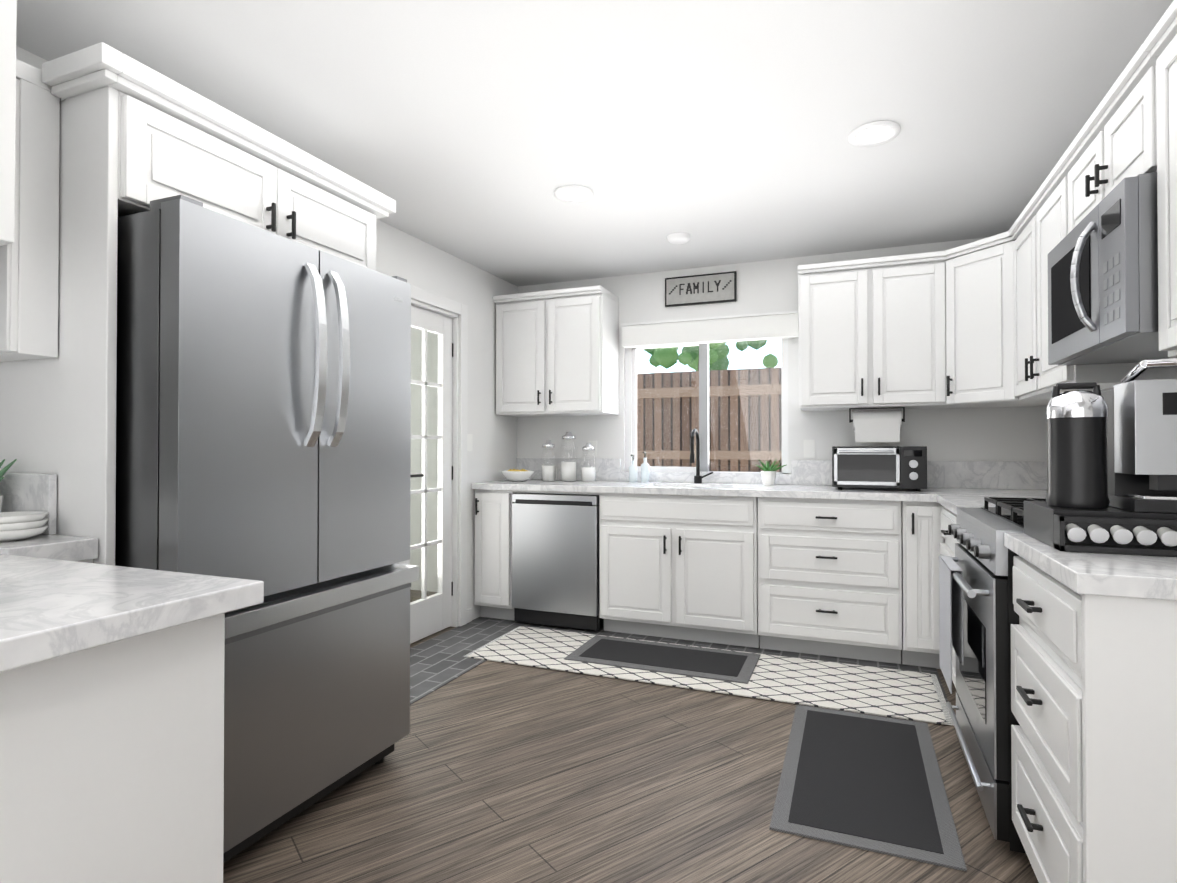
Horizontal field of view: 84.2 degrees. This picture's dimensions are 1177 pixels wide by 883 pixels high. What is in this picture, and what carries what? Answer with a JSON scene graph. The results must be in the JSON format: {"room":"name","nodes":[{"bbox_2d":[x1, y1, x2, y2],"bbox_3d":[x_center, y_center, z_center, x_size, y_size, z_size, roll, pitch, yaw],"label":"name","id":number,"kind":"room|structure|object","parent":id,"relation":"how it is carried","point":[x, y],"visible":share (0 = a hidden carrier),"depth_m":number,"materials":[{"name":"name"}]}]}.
{"room":"kitchen","nodes":[
{"label":"kitchen","id":0,"kind":"room"},
{"bbox_2d":[16,46,517,625],"bbox_3d":[-1.240,-0.003,3.460,0.140,2.400,3.357,0,-1,22],"label":"wall","id":1,"kind":"structure","parent":0,"point":[416,262],"depth_m":4.41,"materials":[{"name":"paint"}]},
{"bbox_2d":[0,473,56,532],"bbox_3d":[-2.620,0.168,2.194,2.646,0.158,0.019,0,-1,22],"label":"backsplash","id":2,"kind":"structure","parent":1,"relation":"attached to","point":[21,491],"depth_m":1.72,"materials":[{"name":"grey stone"}]},
{"bbox_2d":[394,305,452,643],"bbox_3d":[-1.083,0.191,3.733,0.095,1.998,1.088,0,-1,22],"label":"french door","id":3,"kind":"structure","parent":1,"relation":"in","point":[431,614],"depth_m":4.12,"materials":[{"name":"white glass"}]},
{"bbox_2d":[411,285,467,626],"bbox_3d":[-1.114,0.147,3.745,0.158,2.105,1.280,0,-1,22],"label":"door frame","id":4,"kind":"structure","parent":1,"relation":"attached to","point":[459,404],"depth_m":4.24,"materials":[{"name":"white wood"}]},
{"bbox_2d":[467,608,471,622],"bbox_3d":[-0.799,1.160,4.334,0.012,0.090,0.065,0,-1,22],"label":"baseboard","id":5,"kind":"structure","parent":1,"relation":"attached to","point":[469,614],"depth_m":4.34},
{"bbox_2d":[467,434,472,450],"bbox_3d":[-0.797,0.008,4.358,0.005,0.115,0.070,0,-1,22],"label":"electrical outlet plate","id":6,"kind":"object","parent":1,"relation":"attached to","point":[469,436],"depth_m":4.35,"materials":[{"name":"white plastic"}]},
{"bbox_2d":[16,0,1173,286],"bbox_3d":[-1.079,-1.267,1.980,6.080,0.100,6.400,0,-1,22],"label":"ceiling","id":7,"kind":"structure","parent":0,"point":[476,132],"depth_m":2.34,"materials":[{"name":"paint"}]},
{"bbox_2d":[0,0,16,245],"bbox_3d":[-1.492,-0.813,1.240,0.533,0.818,0.414,0,-1,22],"label":"upper cabinet","id":8,"kind":"object","parent":7,"relation":"attached to","point":[8,15],"visible":1,"depth_m":1.31,"materials":[{"name":"white wood"}]},
{"bbox_2d":[554,185,592,201],"bbox_3d":[-0.072,-1.199,3.158,0.188,0.010,0.188,0,-1,13],"label":"recessed light","id":9,"kind":"object","parent":7,"relation":"in","point":[569,193],"depth_m":3.16,"materials":[{"name":"plastic"}]},
{"bbox_2d":[667,233,689,243],"bbox_3d":[0.527,-1.183,3.810,0.136,0.031,0.136,0,-1,22],"label":"smoke detector","id":10,"kind":"object","parent":7,"relation":"attached to","point":[677,238],"visible":1,"depth_m":3.77,"materials":[{"name":"plastic"}]},
{"bbox_2d":[848,121,900,146],"bbox_3d":[1.119,-1.205,2.556,0.188,0.010,0.188,0,-1,13],"label":"recessed light","id":11,"kind":"object","parent":7,"relation":"in","point":[873,133],"depth_m":2.55,"materials":[{"name":"plastic"}]},
{"bbox_2d":[223,590,1038,882],"bbox_3d":[-1.079,1.222,1.956,6.080,0.080,6.400,0,-1,22],"label":"floor","id":12,"kind":"structure","parent":0,"point":[487,771],"depth_m":2.14,"materials":[{"name":"brown wood"}]},
{"bbox_2d":[0,617,224,882],"bbox_3d":[-2.400,0.736,1.547,3.536,0.886,0.599,0,-1,22],"label":"base cabinet","id":13,"kind":"object","parent":12,"relation":"on","point":[111,723],"depth_m":1.00,"materials":[{"name":"wood"}]},
{"bbox_2d":[0,533,263,672],"bbox_3d":[-2.338,0.268,1.624,3.596,0.052,0.860,0,-1,22],"label":"countertop","id":14,"kind":"structure","parent":13,"relation":"on","point":[55,602],"depth_m":1.05,"materials":[{"name":"white stone"}]},
{"bbox_2d":[0,459,16,511],"bbox_3d":[-1.606,0.144,1.675,0.199,0.196,0.163,0,-1,22],"label":"succulent pot","id":15,"kind":"object","parent":14,"relation":"on","point":[4,470],"visible":0.96,"depth_m":1.71,"materials":[{"name":"white ceramic"}]},
{"bbox_2d":[0,511,48,541],"bbox_3d":[-1.431,0.210,1.604,0.160,0.062,0.158,0,-1,22],"label":"plates","id":16,"kind":"object","parent":14,"relation":"on","point":[18,525],"visible":0.98,"depth_m":1.58,"materials":[{"name":"white ceramic"}]},
{"bbox_2d":[0,42,395,565],"bbox_3d":[-1.293,0.110,2.210,0.694,2.150,1.100,0,-1,22],"label":"enclosure","id":17,"kind":"object","parent":12,"relation":"on","point":[136,136],"visible":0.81,"depth_m":1.71,"materials":[{"name":"white wood"}]},
{"bbox_2d":[115,195,418,862],"bbox_3d":[-1.184,0.287,2.165,0.875,1.795,0.910,0,-1,22],"label":"fridge","id":18,"kind":"object","parent":12,"relation":"on","point":[263,412],"visible":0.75,"depth_m":1.88,"materials":[{"name":"silver metal"}]},
{"bbox_2d":[474,490,546,619],"bbox_3d":[-0.526,0.766,4.627,0.292,0.884,0.634,0,-1,22],"label":"base cabinet","id":19,"kind":"object","parent":12,"relation":"on","point":[493,508],"depth_m":4.33,"materials":[{"name":"white wood"}]},
{"bbox_2d":[512,493,599,630],"bbox_3d":[-0.113,0.764,4.443,0.605,0.845,0.614,0,-1,22],"label":"dishwasher","id":20,"kind":"object","parent":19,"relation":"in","point":[555,559],"visible":0.85,"depth_m":4.15,"materials":[{"name":"silver metal"}]},
{"bbox_2d":[595,494,758,647],"bbox_3d":[0.624,0.761,4.160,0.964,0.884,0.634,0,-1,22],"label":"base cabinet","id":21,"kind":"object","parent":12,"relation":"on","point":[676,566],"depth_m":3.86,"materials":[{"name":"white wood"}]},
{"bbox_2d":[410,617,950,723],"bbox_3d":[0.301,1.194,3.360,2.778,0.004,2.358,0,-1,22],"label":"tile floor","id":22,"kind":"structure","parent":12,"relation":"on","point":[438,662],"depth_m":3.69,"materials":[{"name":"tile"}]},
{"bbox_2d":[464,626,953,725],"bbox_3d":[0.538,1.189,3.468,2.396,0.006,0.656,0,-1,22],"label":"rug","id":23,"kind":"object","parent":22,"relation":"on","point":[902,694],"visible":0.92,"depth_m":3.26,"materials":[{"name":"fabric"}]},
{"bbox_2d":[564,635,759,683],"bbox_3d":[0.411,1.182,3.581,0.980,0.008,0.470,0,-1,22],"label":"runner mat","id":24,"kind":"object","parent":23,"relation":"on","point":[718,664],"visible":0.89,"depth_m":3.54,"materials":[{"name":"grey fabric"}]},
{"bbox_2d":[759,498,922,666],"bbox_3d":[1.415,0.758,3.839,0.886,0.884,0.634,0,-1,22],"label":"base cabinet","id":25,"kind":"object","parent":12,"relation":"on","point":[804,556],"depth_m":3.53,"materials":[{"name":"white wood"}]},
{"bbox_2d":[471,478,1046,501],"bbox_3d":[0.944,0.297,4.026,3.472,0.041,0.651,0,-1,22],"label":"countertop","id":26,"kind":"structure","parent":25,"relation":"on","point":[704,489],"depth_m":3.82,"materials":[{"name":"white stone"}]},
{"bbox_2d":[501,469,533,481],"bbox_3d":[-0.501,0.238,4.613,0.240,0.088,0.236,0,-1,22],"label":"fruit bowl","id":27,"kind":"object","parent":26,"relation":"on","point":[517,475],"visible":1,"depth_m":4.54,"materials":[{"name":"white ceramic"}]},
{"bbox_2d":[541,440,555,480],"bbox_3d":[-0.286,0.138,4.667,0.108,0.290,0.108,0,-1,10],"label":"glass canister","id":28,"kind":"object","parent":26,"relation":"on","point":[548,471],"depth_m":4.63,"materials":[{"name":"white glass"}]},
{"bbox_2d":[560,432,576,481],"bbox_3d":[-0.141,0.107,4.651,0.122,0.350,0.122,0,-1,10],"label":"glass canister","id":29,"kind":"object","parent":26,"relation":"on","point":[568,470],"depth_m":4.61,"materials":[{"name":"white glass"}]},
{"bbox_2d":[581,443,595,481],"bbox_3d":[0.000,0.147,4.573,0.108,0.270,0.108,0,-1,10],"label":"glass canister","id":30,"kind":"object","parent":26,"relation":"on","point":[587,473],"depth_m":4.53,"materials":[{"name":"white glass"}]},
{"bbox_2d":[629,455,636,481],"bbox_3d":[0.308,0.186,4.508,0.062,0.190,0.062,0,-1,-23],"label":"soap bottle","id":31,"kind":"object","parent":26,"relation":"on","point":[633,468],"depth_m":4.49,"materials":[{"name":"white plastic"}]},
{"bbox_2d":[641,452,648,481],"bbox_3d":[0.390,0.176,4.497,0.062,0.210,0.062,0,-1,-23],"label":"soap bottle","id":32,"kind":"object","parent":26,"relation":"on","point":[644,472],"depth_m":4.48,"materials":[{"name":"white plastic"}]},
{"bbox_2d":[690,428,712,482],"bbox_3d":[0.741,0.096,4.288,0.128,0.365,0.212,0,-1,22],"label":"faucet","id":33,"kind":"object","parent":26,"relation":"on","point":[697,478],"visible":1,"depth_m":4.35,"materials":[{"name":"black metal"}]},
{"bbox_2d":[757,460,786,484],"bbox_3d":[1.163,0.194,4.154,0.188,0.167,0.190,0,-1,22],"label":"plant pot","id":34,"kind":"object","parent":26,"relation":"on","point":[768,474],"visible":1,"depth_m":4.13,"materials":[{"name":"white ceramic"}]},
{"bbox_2d":[832,446,926,490],"bbox_3d":[1.661,0.151,3.746,0.480,0.245,0.403,0,-1,22],"label":"toaster oven","id":35,"kind":"object","parent":26,"relation":"on","point":[903,467],"visible":1,"depth_m":3.60,"materials":[{"name":"metal"}]},
{"bbox_2d":[770,705,966,871],"bbox_3d":[0.987,1.182,2.362,0.525,0.008,1.025,0,-1,22],"label":"area rug","id":36,"kind":"object","parent":12,"relation":"on","point":[872,783],"visible":0.96,"depth_m":2.21,"materials":[{"name":"grey fabric"}]},
{"bbox_2d":[919,502,944,668],"bbox_3d":[1.856,0.756,3.660,0.207,0.884,0.634,0,-1,22],"label":"base cabinet","id":37,"kind":"object","parent":12,"relation":"on","point":[930,534],"depth_m":3.36,"materials":[{"name":"white wood"}]},
{"bbox_2d":[937,502,958,687],"bbox_3d":[1.951,0.748,2.803,0.690,0.886,0.831,0,-1,22],"label":"base cabinet","id":38,"kind":"object","parent":12,"relation":"on","point":[948,517],"depth_m":3.01,"materials":[{"name":"white wood"}]},
{"bbox_2d":[937,494,1032,509],"bbox_3d":[1.947,0.285,2.813,0.701,0.040,0.840,0,-1,22],"label":"countertop","id":39,"kind":"structure","parent":38,"relation":"on","point":[953,501],"depth_m":2.98,"materials":[{"name":"white stone"}]},
{"bbox_2d":[938,497,1045,852],"bbox_3d":[1.602,0.696,2.082,0.782,0.975,0.764,0,-1,22],"label":"range","id":40,"kind":"object","parent":12,"relation":"on","point":[983,719],"visible":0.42,"depth_m":1.96,"materials":[{"name":"silver metal"}]},
{"bbox_2d":[939,556,963,693],"bbox_3d":[1.293,0.642,2.327,0.040,0.418,0.300,0,-1,22],"label":"hanging towel","id":41,"kind":"object","parent":40,"relation":"hanging from","point":[951,633],"visible":1,"depth_m":2.29,"materials":[{"name":"fabric"}]},
{"bbox_2d":[1004,542,1176,882],"bbox_3d":[1.386,0.735,1.412,0.690,0.886,0.636,0,-1,22],"label":"base cabinet","id":42,"kind":"object","parent":12,"relation":"on","point":[1094,711],"depth_m":1.24,"materials":[{"name":"white wood"}]},
{"bbox_2d":[1004,532,1176,601],"bbox_3d":[1.379,0.272,1.412,0.701,0.040,0.652,0,-1,22],"label":"countertop","id":43,"kind":"structure","parent":42,"relation":"on","point":[1145,578],"depth_m":1.28,"materials":[{"name":"white stone"}]},
{"bbox_2d":[1024,501,1176,556],"bbox_3d":[1.417,0.208,1.550,0.580,0.090,0.345,0,-1,22],"label":"holder","id":44,"kind":"object","parent":43,"relation":"on","point":[1111,530],"visible":1,"depth_m":1.49,"materials":[{"name":"black plastic"}]},
{"bbox_2d":[1046,382,1109,508],"bbox_3d":[1.214,0.008,1.621,0.128,0.308,0.128,0,-1,22],"label":"thermal carafe","id":45,"kind":"object","parent":44,"relation":"on","point":[1077,467],"visible":1,"depth_m":1.58,"materials":[{"name":"black plastic"}]},
{"bbox_2d":[1101,358,1176,512],"bbox_3d":[1.382,-0.011,1.558,0.200,0.345,0.290,0,-1,22],"label":"coffee maker","id":46,"kind":"object","parent":44,"relation":"on","point":[1142,442],"visible":0.92,"depth_m":1.48,"materials":[{"name":"silver plastic"}]},
{"bbox_2d":[410,237,1046,591],"bbox_3d":[0.075,0.010,4.813,6.080,2.400,0.140,0,-1,22],"label":"wall","id":47,"kind":"structure","parent":0,"point":[982,433],"depth_m":4.33,"materials":[{"name":"paint"}]},
{"bbox_2d":[493,285,618,416],"bbox_3d":[-0.234,-0.614,4.656,0.821,0.845,0.388,0,-1,22],"label":"upper cabinet","id":48,"kind":"object","parent":47,"relation":"attached to","point":[557,352],"visible":1,"depth_m":4.50,"materials":[{"name":"white wood"}]},
{"bbox_2d":[588,441,596,456],"bbox_3d":[0.029,0.052,4.752,0.070,0.115,0.005,0,-1,22],"label":"electrical outlet plate","id":49,"kind":"object","parent":47,"relation":"attached to","point":[593,443],"depth_m":4.75,"materials":[{"name":"white plastic"}]},
{"bbox_2d":[665,271,736,306],"bbox_3d":[0.762,-1.039,4.453,0.490,0.200,0.025,0,-1,22],"label":"family sign","id":50,"kind":"object","parent":47,"relation":"attached to","point":[721,287],"visible":1,"depth_m":4.44,"materials":[{"name":"white wood"}]},
{"bbox_2d":[625,339,787,473],"bbox_3d":[0.795,-0.236,4.502,1.130,1.015,0.100,0,-1,22],"label":"window","id":51,"kind":"structure","parent":47,"relation":"in","point":[631,397],"depth_m":4.50,"materials":[{"name":"plastic"}]},
{"bbox_2d":[620,310,798,347],"bbox_3d":[0.797,-0.750,4.399,1.199,0.161,0.092,0,-1,22],"label":"window valance","id":52,"kind":"object","parent":47,"relation":"attached to","point":[755,326],"visible":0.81,"depth_m":4.35,"materials":[{"name":"fabric"}]},
{"bbox_2d":[516,458,1046,489],"bbox_3d":[1.063,0.200,4.320,3.472,0.159,0.020,0,-1,22],"label":"backsplash","id":53,"kind":"structure","parent":47,"relation":"attached to","point":[985,475],"depth_m":4.14,"materials":[{"name":"grey stone"}]},
{"bbox_2d":[804,440,814,457],"bbox_3d":[1.419,0.046,4.188,0.070,0.115,0.005,0,-1,22],"label":"electrical outlet plate","id":54,"kind":"object","parent":47,"relation":"attached to","point":[809,448],"depth_m":4.19,"materials":[{"name":"white plastic"}]},
{"bbox_3d":[-2.864,-0.013,2.383,2.060,2.400,0.140,0,-1,22],"label":"wall","id":55,"kind":"structure","parent":0,"visible":0},
{"bbox_2d":[0,59,59,361],"bbox_3d":[-2.182,-0.585,1.956,1.650,0.735,0.146,0,-1,22],"label":"upper cabinet","id":56,"kind":"object","parent":55,"relation":"attached to","point":[29,263],"visible":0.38,"depth_m":1.66,"materials":[{"name":"white wood"}]},
{"bbox_3d":[1.617,-0.028,0.874,0.140,2.400,6.000,0,-1,22],"label":"wall","id":57,"kind":"structure","parent":0,"visible":0},
{"bbox_2d":[798,0,1176,410],"bbox_3d":[1.473,-0.634,2.577,1.396,0.845,2.956,0,-1,22],"label":"upper cabinet","id":58,"kind":"object","parent":57,"relation":"attached to","point":[964,326],"visible":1,"depth_m":3.34,"materials":[{"name":"white wood"}]},
{"bbox_2d":[849,407,904,441],"bbox_3d":[1.706,-0.097,3.860,0.300,0.204,0.118,0,-1,22],"label":"paper towel holder","id":59,"kind":"object","parent":58,"relation":"attached to","point":[876,426],"visible":1,"depth_m":3.81,"materials":[{"name":"white paper"}]},
{"bbox_2d":[1048,172,1176,365],"bbox_3d":[1.748,-0.499,2.035,0.475,0.425,0.754,0,-1,22],"label":"microwave","id":60,"kind":"object","parent":58,"relation":"attached to","point":[1103,281],"visible":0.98,"depth_m":1.90,"materials":[{"name":"silver metal"}]},
{"label":"outside","id":61,"kind":"structure","parent":0,"visible":0},
{"bbox_3d":[1.924,1.569,8.397,14.000,0.050,7.800,0,-1,22],"label":"ground","id":62,"kind":"structure","parent":61,"visible":0},
{"bbox_2d":[637,367,781,471],"bbox_3d":[2.053,0.378,6.732,8.500,2.300,0.130,0,-1,22],"label":"fence","id":63,"kind":"object","parent":62,"relation":"on","point":[744,443],"depth_m":7.00,"materials":[{"name":"brown wood"}]},
{"bbox_2d":[643,340,778,370],"bbox_3d":[1.441,-0.205,7.783,1.552,3.496,0.938,0,-1,22],"label":"foliage","id":64,"kind":"object","parent":62,"relation":"on","point":[665,353],"depth_m":7.67,"materials":[{"name":"green plant"}]}
]}

